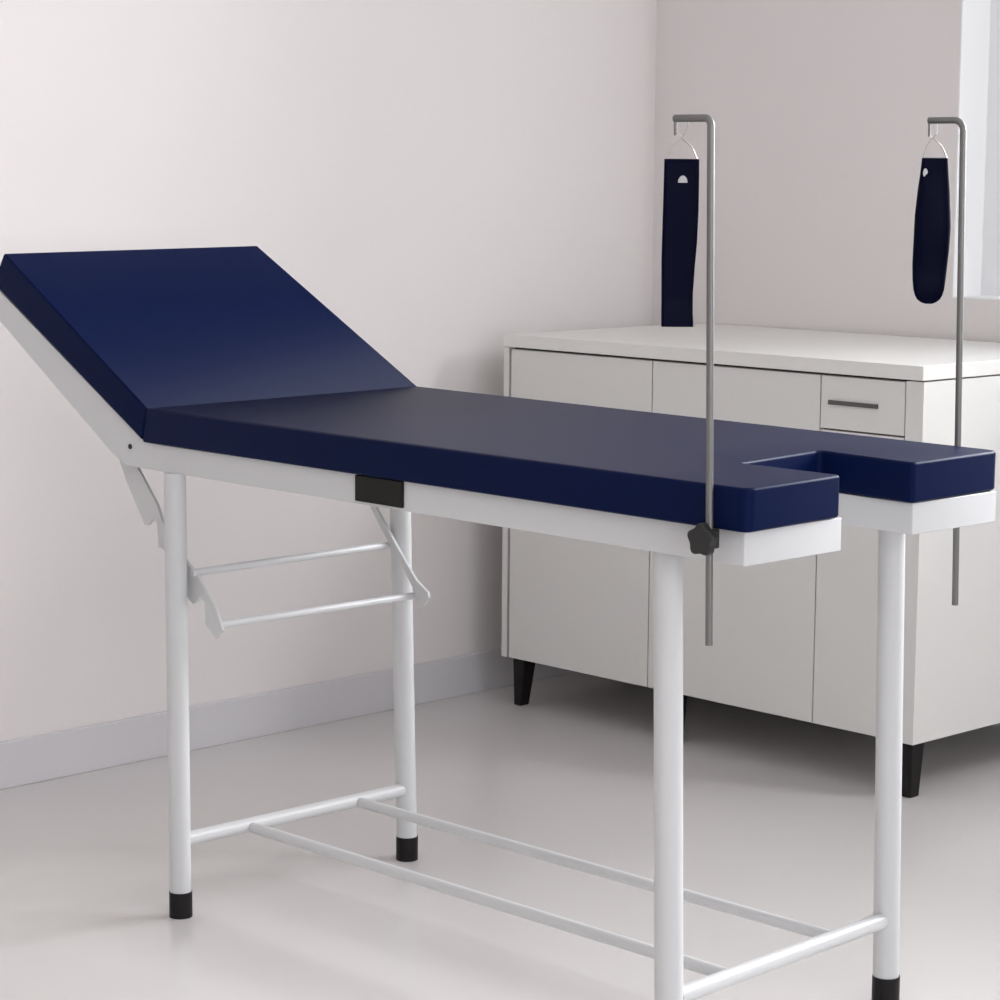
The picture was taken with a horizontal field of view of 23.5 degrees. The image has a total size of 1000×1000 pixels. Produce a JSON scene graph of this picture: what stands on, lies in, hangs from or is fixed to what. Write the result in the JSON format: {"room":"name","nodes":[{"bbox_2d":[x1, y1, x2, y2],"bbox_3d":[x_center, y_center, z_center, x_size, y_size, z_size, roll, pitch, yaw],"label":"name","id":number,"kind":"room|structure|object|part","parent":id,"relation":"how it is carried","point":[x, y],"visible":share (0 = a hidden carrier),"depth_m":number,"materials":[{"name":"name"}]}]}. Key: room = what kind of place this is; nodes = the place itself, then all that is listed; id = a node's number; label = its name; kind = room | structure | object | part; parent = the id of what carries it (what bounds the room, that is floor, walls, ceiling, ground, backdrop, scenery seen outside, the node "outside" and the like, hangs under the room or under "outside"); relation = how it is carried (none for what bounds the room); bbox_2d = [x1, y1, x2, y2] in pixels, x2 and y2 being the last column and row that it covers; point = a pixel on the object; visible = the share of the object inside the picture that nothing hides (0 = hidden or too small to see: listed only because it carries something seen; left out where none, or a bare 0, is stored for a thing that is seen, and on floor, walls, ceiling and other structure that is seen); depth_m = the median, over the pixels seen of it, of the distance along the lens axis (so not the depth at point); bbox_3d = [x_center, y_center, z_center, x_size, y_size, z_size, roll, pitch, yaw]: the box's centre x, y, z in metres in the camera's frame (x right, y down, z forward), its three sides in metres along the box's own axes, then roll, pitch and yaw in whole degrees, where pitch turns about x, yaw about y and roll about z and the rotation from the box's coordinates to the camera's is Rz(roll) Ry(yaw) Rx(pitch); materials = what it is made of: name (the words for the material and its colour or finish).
{"room":"examination room","nodes":[
{"label":"examination room","id":0,"kind":"room"},
{"bbox_2d":[0,0,656,741],"bbox_3d":[-1.928,-0.657,4.043,0.120,2.750,6.817,8,11,44],"label":"wall","id":1,"kind":"structure","parent":0,"point":[447,179],"depth_m":5.47,"materials":[{"name":"white paint"}]},
{"bbox_2d":[0,648,574,789],"bbox_3d":[-1.910,0.665,4.158,0.012,0.099,6.527,8,11,44],"label":"baseboard","id":2,"kind":"structure","parent":1,"relation":"attached to","point":[37,758],"depth_m":5.48,"materials":[{"name":"white paint"}]},
{"bbox_2d":[0,672,999,999],"bbox_3d":[0.040,1.017,2.239,5.827,0.050,6.827,8,11,44],"label":"floor","id":3,"kind":"structure","parent":0,"point":[779,811],"depth_m":4.53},
{"bbox_2d":[0,114,995,999],"bbox_3d":[-0.080,0.057,4.014,1.802,1.372,0.730,8,11,44],"label":"examination table","id":4,"kind":"object","parent":3,"relation":"on","point":[213,363],"visible":1,"depth_m":3.81,"materials":[{"name":"blue leather"}]},
{"bbox_3d":[-0.755,-0.222,4.252,0.460,0.300,0.015,7,10,41],"label":"backrest rail","id":5,"kind":"part","parent":4,"relation":"part of","materials":[{"name":"white metal"}]},
{"bbox_3d":[-0.553,0.332,4.130,0.044,0.763,0.039,8,11,44],"label":"leg","id":6,"kind":"part","parent":4,"relation":"part of","materials":[{"name":"white metal"}]},
{"bbox_2d":[0,246,415,438],"bbox_3d":[-0.531,-0.306,4.461,0.420,0.311,0.675,8,11,44],"label":"backrest cushion","id":7,"kind":"object","parent":4,"relation":"on","point":[123,336],"depth_m":4.36,"materials":[{"name":"blue leather"}]},
{"bbox_3d":[-0.181,0.286,4.491,0.060,0.764,0.042,8,11,44],"label":"leg","id":8,"kind":"part","parent":4,"relation":"part of","materials":[{"name":"white metal"}]},
{"bbox_2d":[143,386,995,532],"bbox_3d":[0.078,-0.087,3.858,1.388,0.059,0.701,8,11,44],"label":"seat cushion","id":9,"kind":"object","parent":4,"relation":"on","point":[621,467],"depth_m":3.59,"materials":[{"name":"blue leather"}]},
{"bbox_3d":[0.076,-0.034,3.863,1.363,0.046,0.666,8,11,44],"label":"frame","id":10,"kind":"part","parent":4,"relation":"part of","materials":[{"name":"white metal"}]},
{"bbox_3d":[0.234,0.445,3.347,0.060,0.764,0.041,8,11,44],"label":"leg","id":11,"kind":"part","parent":4,"relation":"part of","materials":[{"name":"white metal"}]},
{"bbox_2d":[661,122,698,326],"bbox_3d":[0.236,-0.361,3.151,0.047,0.270,0.021,1,8,2],"label":"strap","id":12,"kind":"object","parent":4,"relation":"hanging from","point":[681,176],"visible":1,"depth_m":3.15,"materials":[{"name":"fabric"}]},
{"bbox_3d":[0.252,-0.492,3.119,0.066,0.015,0.010,8,11,44],"label":"bent arm","id":13,"kind":"part","parent":4,"relation":"part of","materials":[{"name":"metal"}]},
{"bbox_3d":[0.266,0.051,3.156,0.044,0.042,0.014,8,11,44],"label":"clamp knob","id":14,"kind":"part","parent":4,"relation":"part of","materials":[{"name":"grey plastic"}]},
{"bbox_3d":[0.601,0.397,3.721,0.056,0.764,0.041,8,11,44],"label":"leg","id":15,"kind":"part","parent":4,"relation":"part of","materials":[{"name":"white metal"}]},
{"bbox_2d":[912,124,950,303],"bbox_3d":[0.655,-0.433,3.645,0.055,0.272,0.026,0,8,0],"label":"strap","id":16,"kind":"object","parent":4,"relation":"hanging from","point":[932,222],"visible":1,"depth_m":3.64,"materials":[{"name":"fabric"}]},
{"bbox_3d":[0.672,-0.564,3.613,0.067,0.022,0.010,8,11,44],"label":"bent arm","id":17,"kind":"part","parent":4,"relation":"part of","materials":[{"name":"metal"}]},
{"bbox_2d":[501,323,999,797],"bbox_3d":[0.681,0.084,5.597,0.708,0.904,1.235,-7,11,-43],"label":"storage cabinet","id":18,"kind":"object","parent":3,"relation":"on","point":[795,638],"visible":0.74,"depth_m":5.19,"materials":[{"name":"white laminate"}]},
{"bbox_3d":[0.188,0.033,5.621,0.020,0.747,0.456,-7,11,-43],"label":"door","id":19,"kind":"part","parent":18,"relation":"part of","materials":[{"name":"white laminate"}]},
{"bbox_3d":[0.512,0.082,5.284,0.020,0.747,0.478,-7,11,-43],"label":"door","id":20,"kind":"part","parent":18,"relation":"part of","materials":[{"name":"white laminate"}]},
{"bbox_2d":[503,323,999,380],"bbox_3d":[0.687,-0.349,5.535,0.708,0.030,1.227,-7,11,-43],"label":"countertop","id":21,"kind":"structure","parent":18,"relation":"on","point":[857,354],"depth_m":5.39,"materials":[{"name":"laminate"}]},
{"bbox_3d":[0.733,-0.199,4.996,0.006,0.009,0.128,-7,11,-43],"label":"drawer handle","id":22,"kind":"part","parent":18,"relation":"part of","materials":[{"name":"grey metal"}]},
{"bbox_3d":[0.754,0.175,5.040,0.020,0.632,0.217,-7,11,-43],"label":"door","id":23,"kind":"part","parent":18,"relation":"part of","materials":[{"name":"white laminate"}]},
{"bbox_3d":[0.757,-0.197,4.989,0.020,0.111,0.217,-7,11,-43],"label":"drawer","id":24,"kind":"part","parent":18,"relation":"part of","materials":[{"name":"white laminate"}]},
{"bbox_2d":[652,0,999,342],"bbox_3d":[2.418,-0.671,4.399,5.527,2.750,0.170,8,11,44],"label":"wall","id":25,"kind":"structure","parent":0,"point":[820,110],"depth_m":5.91,"materials":[{"name":"white paint"}]},
{"bbox_2d":[952,0,999,299],"bbox_3d":[2.221,-0.997,4.555,3.088,1.350,0.168,8,11,44],"label":"window","id":26,"kind":"structure","parent":25,"relation":"in","point":[979,74],"depth_m":5.67,"materials":[{"name":"white paint"}]},
{"bbox_3d":[2.258,-1.002,4.591,3.082,1.344,0.043,8,11,44],"label":"frame","id":27,"kind":"part","parent":26,"relation":"part of","materials":[{"name":"paint"}]}
]}

